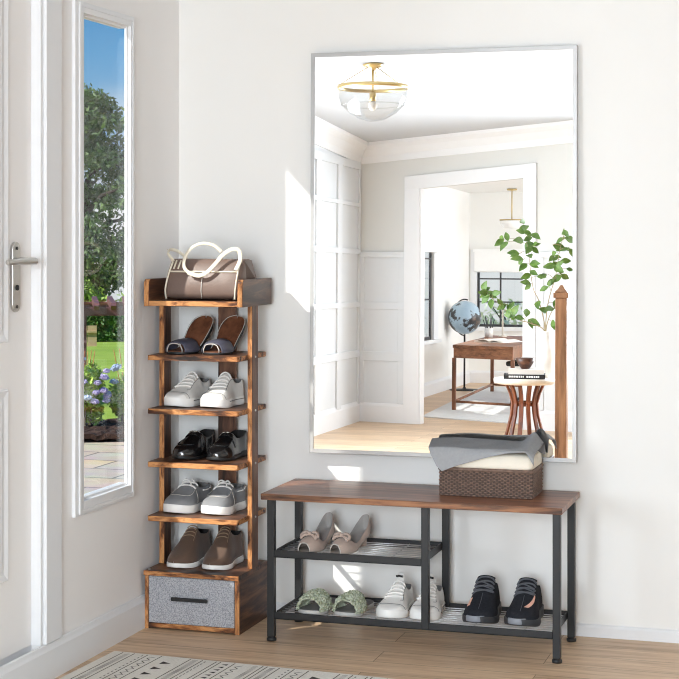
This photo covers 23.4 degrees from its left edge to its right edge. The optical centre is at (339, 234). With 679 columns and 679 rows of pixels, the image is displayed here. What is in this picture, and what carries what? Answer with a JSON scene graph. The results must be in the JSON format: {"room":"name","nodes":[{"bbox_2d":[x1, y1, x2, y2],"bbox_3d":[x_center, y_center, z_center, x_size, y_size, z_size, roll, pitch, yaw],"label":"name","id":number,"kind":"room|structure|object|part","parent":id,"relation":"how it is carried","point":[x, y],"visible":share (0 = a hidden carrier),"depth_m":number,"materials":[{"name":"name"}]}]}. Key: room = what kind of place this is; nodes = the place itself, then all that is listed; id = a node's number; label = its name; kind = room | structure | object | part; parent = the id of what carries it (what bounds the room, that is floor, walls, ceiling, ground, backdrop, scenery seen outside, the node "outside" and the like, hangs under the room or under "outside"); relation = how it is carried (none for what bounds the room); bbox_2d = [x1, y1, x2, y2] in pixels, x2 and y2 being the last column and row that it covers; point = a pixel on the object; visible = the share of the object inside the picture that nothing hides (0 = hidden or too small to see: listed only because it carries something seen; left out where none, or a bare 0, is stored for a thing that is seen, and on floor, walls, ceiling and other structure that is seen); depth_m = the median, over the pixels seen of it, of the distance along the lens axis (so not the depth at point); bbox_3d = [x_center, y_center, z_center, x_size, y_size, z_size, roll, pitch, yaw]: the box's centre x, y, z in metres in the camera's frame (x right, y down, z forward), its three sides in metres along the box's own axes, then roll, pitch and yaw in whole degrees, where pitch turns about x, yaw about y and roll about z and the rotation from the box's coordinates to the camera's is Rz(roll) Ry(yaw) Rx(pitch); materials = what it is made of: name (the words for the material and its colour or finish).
{"room":"entryway","nodes":[
{"label":"entryway","id":0,"kind":"room"},
{"bbox_2d":[32,0,178,649],"bbox_3d":[-0.776,-0.175,4.518,0.030,2.750,1.640,0,0,17],"label":"wall","id":1,"kind":"structure","parent":0,"point":[107,551],"depth_m":4.99,"materials":[{"name":"paint"}]},
{"bbox_2d":[0,0,61,666],"bbox_3d":[-0.897,0.140,4.111,0.102,2.120,0.790,0,0,17],"label":"door","id":2,"kind":"structure","parent":1,"relation":"in","point":[30,30],"depth_m":4.37,"materials":[{"name":"paint"}]},
{"bbox_3d":[-0.927,0.090,4.047,0.007,1.620,0.450,0,0,17],"label":"panel","id":3,"kind":"part","parent":2,"relation":"part of","materials":[{"name":"paint"}]},
{"bbox_3d":[-0.849,0.110,4.297,0.008,0.184,0.042,0,0,17],"label":"handle plate","id":4,"kind":"part","parent":2,"relation":"part of","materials":[{"name":"silver metal"}]},
{"bbox_3d":[-0.835,0.069,4.233,0.056,0.021,0.155,0,0,17],"label":"lever","id":5,"kind":"part","parent":2,"relation":"part of","materials":[{"name":"silver metal"}]},
{"bbox_2d":[0,593,144,678],"bbox_3d":[-0.754,1.150,4.512,0.013,0.100,1.640,0,0,17],"label":"baseboard","id":6,"kind":"structure","parent":1,"relation":"attached to","point":[86,641],"depth_m":4.59,"materials":[{"name":"paint"}]},
{"bbox_2d":[72,0,133,517],"bbox_3d":[-0.693,0.066,4.754,0.045,1.443,0.396,0,0,17],"label":"window","id":7,"kind":"structure","parent":1,"relation":"in","point":[80,506],"depth_m":4.60,"materials":[{"name":"paint"}]},
{"bbox_3d":[-0.696,0.061,4.771,0.028,1.373,0.316,0,0,17],"label":"sash","id":8,"kind":"part","parent":7,"relation":"part of","materials":[{"name":"paint"}]},
{"bbox_2d":[55,617,678,678],"bbox_3d":[-0.495,1.230,-0.928,6.472,0.060,12.120,0,0,17],"label":"floor","id":9,"kind":"structure","parent":0,"point":[374,651],"depth_m":4.70,"materials":[{"name":"brown wood"}]},
{"bbox_2d":[144,278,271,634],"bbox_3d":[-0.404,0.667,5.077,0.322,1.066,0.282,0,0,17],"label":"shoe rack","id":10,"kind":"object","parent":9,"relation":"on","point":[234,600],"visible":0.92,"depth_m":5.00,"materials":[{"name":"wood"}]},
{"bbox_3d":[-0.545,0.619,5.123,0.018,0.804,0.052,0,0,17],"label":"post","id":11,"kind":"part","parent":10,"relation":"part of","materials":[{"name":"brown wood"}]},
{"bbox_2d":[163,478,210,513],"bbox_3d":[-0.472,0.808,5.116,0.104,0.097,0.195,0,0,27],"label":"shoe","id":12,"kind":"object","parent":10,"relation":"on","point":[188,498],"visible":0.91,"depth_m":5.07,"materials":[{"name":"grey fabric"}]},
{"bbox_2d":[164,371,210,406],"bbox_3d":[-0.471,0.477,5.118,0.100,0.105,0.190,0,0,30],"label":"sneaker","id":13,"kind":"object","parent":10,"relation":"on","point":[188,392],"visible":0.86,"depth_m":5.08,"materials":[{"name":"white leather"}]},
{"bbox_2d":[167,525,210,567],"bbox_3d":[-0.466,0.963,5.103,0.098,0.117,0.205,0,0,22],"label":"shoe","id":14,"kind":"object","parent":10,"relation":"on","point":[191,549],"visible":0.94,"depth_m":5.07,"materials":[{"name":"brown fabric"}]},
{"bbox_3d":[-0.452,1.102,4.952,0.117,0.011,0.016,0,0,17],"label":"drawer handle","id":15,"kind":"part","parent":10,"relation":"part of","materials":[{"name":"black plastic"}]},
{"bbox_2d":[166,315,212,353],"bbox_3d":[-0.467,0.309,5.110,0.093,0.113,0.183,0,0,27],"label":"sandal","id":16,"kind":"object","parent":10,"relation":"on","point":[199,331],"visible":0.99,"depth_m":5.12,"materials":[{"name":"brown rubber"}]},
{"bbox_3d":[-0.415,1.109,5.070,0.278,0.142,0.232,0,0,17],"label":"drawer","id":17,"kind":"part","parent":10,"relation":"part of","materials":[{"name":"grey fabric"}]},
{"bbox_2d":[172,429,215,459],"bbox_3d":[-0.452,0.650,5.115,0.089,0.082,0.193,0,0,26],"label":"loafer","id":18,"kind":"object","parent":10,"relation":"on","point":[195,445],"visible":0.97,"depth_m":5.08,"materials":[{"name":"black leather"}]},
{"bbox_2d":[148,350,265,361],"bbox_3d":[-0.409,0.374,5.082,0.296,0.016,0.246,0,0,17],"label":"shelf","id":19,"kind":"object","parent":10,"relation":"attached to","point":[250,355],"depth_m":4.99,"materials":[{"name":"brown wood"}]},
{"bbox_2d":[148,403,265,416],"bbox_3d":[-0.409,0.538,5.082,0.296,0.016,0.246,0,0,17],"label":"shelf","id":20,"kind":"object","parent":10,"relation":"attached to","point":[252,409],"depth_m":4.99,"materials":[{"name":"brown wood"}]},
{"bbox_2d":[148,454,265,470],"bbox_3d":[-0.409,0.700,5.082,0.296,0.016,0.246,0,0,17],"label":"shelf","id":21,"kind":"object","parent":10,"relation":"attached to","point":[165,461],"depth_m":5.00,"materials":[{"name":"brown wood"}]},
{"bbox_2d":[148,507,265,525],"bbox_3d":[-0.409,0.865,5.082,0.296,0.016,0.246,0,0,17],"label":"shelf","id":22,"kind":"object","parent":10,"relation":"attached to","point":[251,515],"depth_m":4.99,"materials":[{"name":"brown wood"}]},
{"bbox_2d":[164,242,256,299],"bbox_3d":[-0.401,0.109,5.045,0.278,0.178,0.142,0,0,17],"label":"handbag","id":23,"kind":"object","parent":10,"relation":"on","point":[218,278],"visible":0.98,"depth_m":5.00,"materials":[{"name":"brown leather"}]},
{"bbox_3d":[-0.419,0.074,5.000,0.125,0.107,0.031,0,0,9],"label":"handle","id":24,"kind":"part","parent":23,"relation":"part of","materials":[{"name":"beige leather"}]},
{"bbox_3d":[-0.379,0.083,4.981,0.170,0.094,0.021,0,0,6],"label":"handle","id":25,"kind":"part","parent":23,"relation":"part of","materials":[{"name":"beige leather"}]},
{"bbox_2d":[200,372,243,407],"bbox_3d":[-0.360,0.477,5.087,0.100,0.105,0.190,0,0,28],"label":"sneaker","id":26,"kind":"object","parent":10,"relation":"on","point":[226,391],"visible":1,"depth_m":5.05,"materials":[{"name":"white leather"}]},
{"bbox_2d":[202,526,243,569],"bbox_3d":[-0.359,0.963,5.075,0.098,0.117,0.205,0,0,22],"label":"shoe","id":27,"kind":"object","parent":10,"relation":"on","point":[226,551],"visible":1,"depth_m":5.04,"materials":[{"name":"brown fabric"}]},
{"bbox_2d":[201,315,244,354],"bbox_3d":[-0.358,0.309,5.083,0.093,0.113,0.183,0,0,25],"label":"sandal","id":28,"kind":"object","parent":10,"relation":"on","point":[231,331],"visible":1,"depth_m":5.10,"materials":[{"name":"brown rubber"}]},
{"bbox_2d":[201,480,245,514],"bbox_3d":[-0.355,0.808,5.087,0.104,0.097,0.195,0,0,27],"label":"shoe","id":29,"kind":"object","parent":10,"relation":"on","point":[226,498],"visible":1,"depth_m":5.05,"materials":[{"name":"grey fabric"}]},
{"bbox_2d":[207,430,246,460],"bbox_3d":[-0.347,0.650,5.085,0.089,0.082,0.193,0,0,26],"label":"loafer","id":30,"kind":"object","parent":10,"relation":"on","point":[229,446],"visible":1,"depth_m":5.05,"materials":[{"name":"black leather"}]},
{"bbox_3d":[-0.355,0.619,5.202,0.059,0.804,0.014,0,0,17],"label":"post","id":31,"kind":"part","parent":10,"relation":"part of","materials":[{"name":"brown wood"}]},
{"bbox_3d":[-0.266,0.619,5.037,0.016,0.804,0.052,0,0,17],"label":"post","id":32,"kind":"part","parent":10,"relation":"part of","materials":[{"name":"brown wood"}]},
{"bbox_2d":[59,651,391,678],"bbox_3d":[0.021,1.197,3.847,1.850,0.006,1.150,0,0,20],"label":"rug","id":33,"kind":"object","parent":9,"relation":"on","point":[116,664],"visible":1,"depth_m":4.51,"materials":[{"name":"beige fabric"}]},
{"bbox_2d":[261,478,579,663],"bbox_3d":[0.241,0.982,4.860,0.894,0.437,0.317,0,0,17],"label":"bench","id":34,"kind":"object","parent":9,"relation":"on","point":[425,497],"visible":0.88,"depth_m":4.81,"materials":[{"name":"black metal"}]},
{"bbox_3d":[-0.201,0.985,4.854,0.022,0.406,0.022,0,0,17],"label":"leg","id":35,"kind":"part","parent":34,"relation":"part of","materials":[{"name":"black metal"}]},
{"bbox_3d":[-0.126,0.985,5.096,0.022,0.406,0.022,0,0,17],"label":"leg","id":36,"kind":"part","parent":34,"relation":"part of","materials":[{"name":"black metal"}]},
{"bbox_2d":[297,512,334,551],"bbox_3d":[-0.069,0.891,4.915,0.074,0.092,0.192,0,0,23],"label":"heels","id":37,"kind":"object","parent":34,"relation":"on","point":[314,541],"visible":1,"depth_m":4.89,"materials":[{"name":"beige fabric"}]},
{"bbox_2d":[296,588,335,614],"bbox_3d":[-0.060,1.087,4.912,0.099,0.066,0.192,0,0,21],"label":"slipper","id":38,"kind":"object","parent":34,"relation":"on","point":[322,604],"visible":0.98,"depth_m":4.86,"materials":[{"name":"green fabric"}]},
{"bbox_2d":[329,514,370,553],"bbox_3d":[0.033,0.891,4.886,0.074,0.092,0.192,0,0,33],"label":"heels","id":39,"kind":"object","parent":34,"relation":"on","point":[350,543],"visible":1,"depth_m":4.87,"materials":[{"name":"beige fabric"}]},
{"bbox_2d":[332,589,373,616],"bbox_3d":[0.048,1.088,4.885,0.102,0.065,0.192,0,0,25],"label":"slipper","id":40,"kind":"object","parent":34,"relation":"on","point":[358,605],"visible":1,"depth_m":4.83,"materials":[{"name":"green fabric"}]},
{"bbox_2d":[274,536,441,565],"bbox_3d":[0.061,0.941,4.906,0.446,0.022,0.271,0,0,17],"label":"shelf","id":41,"kind":"object","parent":34,"relation":"attached to","point":[435,547],"depth_m":4.83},
{"bbox_2d":[376,572,414,617],"bbox_3d":[0.170,1.065,4.870,0.096,0.112,0.200,0,0,17],"label":"sneaker","id":42,"kind":"object","parent":34,"relation":"on","point":[397,603],"visible":0.97,"depth_m":4.83,"materials":[{"name":"white rubber"}]},
{"bbox_2d":[274,593,566,638],"bbox_3d":[0.242,1.123,4.850,0.826,0.021,0.271,0,0,17],"label":"shelf","id":43,"kind":"object","parent":34,"relation":"attached to","point":[282,614],"depth_m":4.75,"materials":[{"name":"black metal"}]},
{"bbox_3d":[0.247,0.958,4.716,0.022,0.352,0.022,0,0,17],"label":"leg","id":44,"kind":"part","parent":34,"relation":"part of","materials":[{"name":"black metal"}]},
{"bbox_2d":[409,574,445,619],"bbox_3d":[0.266,1.065,4.846,0.096,0.112,0.200,0,0,17],"label":"sneaker","id":45,"kind":"object","parent":34,"relation":"on","point":[437,603],"visible":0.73,"depth_m":4.80,"materials":[{"name":"white rubber"}]},
{"bbox_3d":[0.322,0.958,4.957,0.022,0.352,0.022,0,0,17],"label":"leg","id":46,"kind":"part","parent":34,"relation":"part of","materials":[{"name":"black metal"}]},
{"bbox_2d":[462,575,501,623],"bbox_3d":[0.421,1.061,4.801,0.106,0.120,0.211,0,0,14],"label":"sneaker","id":47,"kind":"object","parent":34,"relation":"on","point":[484,606],"visible":1,"depth_m":4.76,"materials":[{"name":"black fabric"}]},
{"bbox_2d":[438,463,543,498],"bbox_3d":[0.448,0.720,4.843,0.284,0.083,0.172,0,0,17],"label":"wicker basket","id":48,"kind":"object","parent":34,"relation":"on","point":[454,481],"visible":0.86,"depth_m":4.76,"materials":[{"name":"brown wicker"}]},
{"bbox_2d":[455,451,541,469],"bbox_3d":[0.448,0.692,4.843,0.280,0.116,0.170,0,0,17],"label":"blanket","id":49,"kind":"object","parent":48,"relation":"in","point":[510,461],"visible":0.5,"depth_m":4.75,"materials":[{"name":"beige fabric"}]},
{"bbox_2d":[428,432,545,470],"bbox_3d":[0.423,0.637,4.845,0.339,0.104,0.200,0,0,17],"label":"cloth","id":50,"kind":"object","parent":49,"relation":"on","point":[446,452],"visible":1,"depth_m":4.79,"materials":[{"name":"grey fabric"}]},
{"bbox_2d":[504,577,543,626],"bbox_3d":[0.543,1.061,4.766,0.106,0.120,0.211,0,0,20],"label":"sneaker","id":51,"kind":"object","parent":34,"relation":"on","point":[526,608],"visible":1,"depth_m":4.72,"materials":[{"name":"black fabric"}]},
{"bbox_3d":[0.611,0.985,4.603,0.022,0.406,0.022,0,0,17],"label":"leg","id":52,"kind":"part","parent":34,"relation":"part of","materials":[{"name":"black metal"}]},
{"bbox_3d":[0.685,0.985,4.845,0.022,0.406,0.022,0,0,17],"label":"leg","id":53,"kind":"part","parent":34,"relation":"part of","materials":[{"name":"black metal"}]},
{"bbox_2d":[179,0,678,629],"bbox_3d":[1.921,-0.175,4.605,5.130,2.750,0.120,0,0,17],"label":"wall","id":54,"kind":"structure","parent":0,"point":[245,65],"depth_m":4.99,"materials":[{"name":"paint"}]},
{"bbox_2d":[309,45,577,462],"bbox_3d":[0.310,0.055,5.014,0.832,1.247,0.050,0,0,17],"label":"wall mirror","id":55,"kind":"object","parent":54,"relation":"attached to","point":[444,182],"visible":0.92,"depth_m":5.01,"materials":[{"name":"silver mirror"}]},
{"bbox_2d":[276,602,678,642],"bbox_3d":[1.875,1.181,4.552,4.986,0.037,0.009,0,0,17],"label":"baseboard","id":56,"kind":"structure","parent":54,"relation":"attached to","point":[582,629],"depth_m":4.88,"materials":[{"name":"paint"}]},
{"label":"outside","id":57,"kind":"structure","parent":0,"visible":0},
{"bbox_2d":[87,342,124,419],"bbox_3d":[-5.641,2.417,34.785,60.025,2.365,49.571,0,0,-9],"label":"lawn","id":58,"kind":"structure","parent":57,"point":[104,357],"depth_m":24.60,"materials":[{"name":"green plant"}]},
{"bbox_2d":[87,326,96,345],"bbox_3d":[-5.820,2.130,33.515,1.701,0.540,0.100,0,0,-9],"label":"fence panel","id":59,"kind":"object","parent":58,"relation":"on","point":[92,330],"visible":0.13,"depth_m":33.64,"materials":[{"name":"beige wood"}]},
{"bbox_2d":[84,277,107,301],"bbox_3d":[-6.401,1.933,42.137,1.041,1.737,1.168,0,0,17],"label":"bush","id":60,"kind":"object","parent":58,"relation":"on","point":[89,290],"visible":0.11,"depth_m":42.00,"materials":[{"name":"green plant"}]},
{"bbox_2d":[84,418,124,439],"bbox_3d":[-1.837,1.192,10.065,6.021,0.064,0.781,0,0,-9],"label":"garden bed","id":61,"kind":"object","parent":58,"relation":"on","point":[113,428],"visible":0.05,"depth_m":9.87,"materials":[{"name":"brown soil"}]},
{"bbox_2d":[84,350,111,425],"bbox_3d":[-1.567,0.949,10.039,0.342,0.474,0.292,0,0,22],"label":"hydrangea","id":62,"kind":"object","parent":61,"relation":"on","point":[94,378],"visible":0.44,"depth_m":10.03,"materials":[{"name":"green plant"}]},
{"bbox_3d":[-1.575,1.035,10.080,0.187,0.295,0.155,0,0,17],"label":"stem","id":63,"kind":"part","parent":62,"relation":"part of","materials":[{"name":"green plant"}]},
{"bbox_3d":[-1.576,0.922,10.086,0.102,0.421,0.109,0,0,38],"label":"bare stem","id":64,"kind":"part","parent":62,"relation":"part of","materials":[{"name":"plant"}]},
{"bbox_2d":[107,349,124,421],"bbox_3d":[-1.308,0.948,10.230,0.316,0.473,0.247,0,0,-10],"label":"hydrangea","id":65,"kind":"object","parent":61,"relation":"on","point":[117,402],"visible":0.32,"depth_m":10.16,"materials":[{"name":"green plant"}]},
{"bbox_3d":[-1.299,0.922,10.246,0.166,0.421,0.197,0,0,17],"label":"bare stem","id":66,"kind":"part","parent":65,"relation":"part of","materials":[{"name":"plant"}]},
{"bbox_3d":[-1.305,1.035,10.225,0.164,0.295,0.136,0,0,17],"label":"stem","id":67,"kind":"part","parent":65,"relation":"part of","materials":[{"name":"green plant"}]},
{"bbox_2d":[84,83,124,301],"bbox_3d":[-7.109,-0.669,46.364,5.983,7.354,5.385,0,0,29],"label":"tree","id":68,"kind":"object","parent":58,"relation":"on","point":[101,155],"visible":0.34,"depth_m":45.86,"materials":[{"name":"green plant"}]},
{"bbox_2d":[84,296,124,364],"bbox_3d":[-2.740,0.879,12.832,2.901,0.742,1.521,0,0,-9],"label":"pergola","id":69,"kind":"object","parent":58,"relation":"on","point":[94,308],"visible":0.16,"depth_m":12.38,"materials":[{"name":"brown wood"}]},
{"bbox_3d":[-1.928,0.930,12.386,0.035,0.640,0.040,0,0,-9],"label":"post","id":70,"kind":"part","parent":69,"relation":"part of","materials":[{"name":"brown wood"}]},
{"bbox_2d":[87,316,124,341],"bbox_3d":[-6.399,2.184,39.469,7.087,1.107,1.014,0,0,-9],"label":"clipped hedge","id":71,"kind":"object","parent":58,"relation":"on","point":[109,328],"visible":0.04,"depth_m":39.24,"materials":[{"name":"green plant"}]},
{"bbox_2d":[115,292,124,301],"bbox_3d":[-5.320,2.017,42.311,0.978,1.569,0.856,0,0,-16],"label":"bush","id":72,"kind":"object","parent":58,"relation":"on","point":[122,294],"visible":0.02,"depth_m":42.32,"materials":[{"name":"green plant"}]},
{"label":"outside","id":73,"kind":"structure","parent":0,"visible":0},
{"bbox_2d":[84,438,124,493],"bbox_3d":[-4.495,1.260,7.889,8.870,0.050,8.600,0,0,17],"label":"patio","id":74,"kind":"structure","parent":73,"point":[104,460],"depth_m":8.87,"materials":[{"name":"beige stone"}]}
]}

